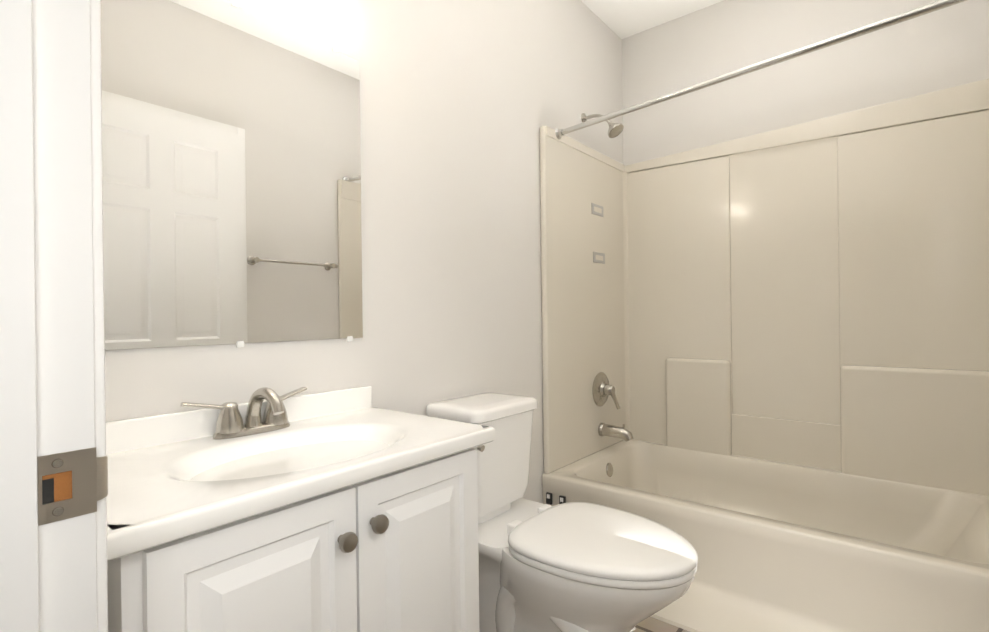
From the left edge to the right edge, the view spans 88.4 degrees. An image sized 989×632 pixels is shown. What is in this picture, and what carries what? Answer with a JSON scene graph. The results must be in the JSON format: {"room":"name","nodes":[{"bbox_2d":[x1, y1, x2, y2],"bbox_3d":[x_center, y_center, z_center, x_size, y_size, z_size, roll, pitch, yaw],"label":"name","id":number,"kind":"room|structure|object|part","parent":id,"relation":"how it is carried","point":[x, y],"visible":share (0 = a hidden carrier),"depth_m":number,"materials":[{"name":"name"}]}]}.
{"room":"bathroom","nodes":[
{"label":"bathroom","id":0,"kind":"room"},
{"bbox_2d":[105,0,622,503],"bbox_3d":[-0.646,-0.273,1.402,0.120,2.740,4.595,-1,0,39],"label":"wall","id":1,"kind":"structure","parent":0,"point":[463,102],"depth_m":1.86,"materials":[{"name":"paint"}]},
{"bbox_2d":[101,0,362,349],"bbox_3d":[-0.656,-0.359,1.284,0.009,0.878,0.761,-1,0,39],"label":"mirror","id":2,"kind":"object","parent":1,"relation":"attached to","point":[231,156],"visible":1,"depth_m":1.26,"materials":[{"name":"silver mirror"}]},
{"bbox_2d":[580,0,723,38],"bbox_3d":[0.365,-1.705,0.560,2.780,0.100,4.595,-1,0,39],"label":"ceiling","id":3,"kind":"structure","parent":0,"point":[622,19],"depth_m":2.77,"materials":[{"name":"paint"}]},
{"bbox_2d":[631,617,689,631],"bbox_3d":[0.399,1.110,0.559,2.780,0.050,4.595,-1,0,39],"label":"floor","id":4,"kind":"structure","parent":0,"point":[650,624],"depth_m":1.77,"materials":[{"name":"tile"}]},
{"bbox_2d":[106,386,494,631],"bbox_3d":[-0.442,0.632,1.133,0.514,0.926,0.804,-1,0,39],"label":"bathroom vanity","id":5,"kind":"object","parent":4,"relation":"on","point":[348,510],"visible":0.98,"depth_m":1.01,"materials":[{"name":"white wood"}]},
{"bbox_2d":[180,387,306,439],"bbox_3d":[-0.557,0.228,1.223,0.169,0.115,0.309,-1,0,39],"label":"faucet","id":6,"kind":"object","parent":5,"relation":"on","point":[284,416],"depth_m":1.22,"materials":[{"name":"silver metal"}]},
{"bbox_2d":[426,392,697,631],"bbox_3d":[0.208,0.694,1.642,0.878,0.797,0.496,-1,0,39],"label":"toilet","id":7,"kind":"object","parent":4,"relation":"on","point":[577,567],"visible":0.88,"depth_m":1.51,"materials":[{"name":"white ceramic"}]},
{"bbox_2d":[540,0,988,631],"bbox_3d":[1.072,0.000,2.106,1.640,2.153,1.087,-1,0,39],"label":"shower","id":8,"kind":"object","parent":4,"relation":"on","point":[766,372],"visible":1,"depth_m":2.33,"materials":[{"name":"beige plastic"}]},
{"bbox_3d":[0.908,-0.905,1.895,1.608,0.118,0.093,-1,0,39],"label":"curtain rod","id":9,"kind":"part","parent":8,"relation":"part of","materials":[{"name":"silver metal"}]},
{"bbox_2d":[622,0,988,165],"bbox_3d":[1.452,-0.298,2.575,1.640,2.740,0.120,-1,0,39],"label":"wall","id":10,"kind":"structure","parent":0,"point":[943,48],"depth_m":2.52,"materials":[{"name":"paint"}]},
{"bbox_3d":[-0.703,-0.272,0.659,0.735,2.740,0.113,-1,0,39],"label":"wall","id":11,"kind":"structure","parent":0,"visible":0},
{"bbox_2d":[0,0,107,631],"bbox_3d":[-0.116,0.026,0.179,0.895,2.130,0.147,-1,0,39],"label":"door frame","id":12,"kind":"structure","parent":11,"relation":"attached to","point":[53,508],"depth_m":0.45,"materials":[{"name":"white paint"}]}
]}

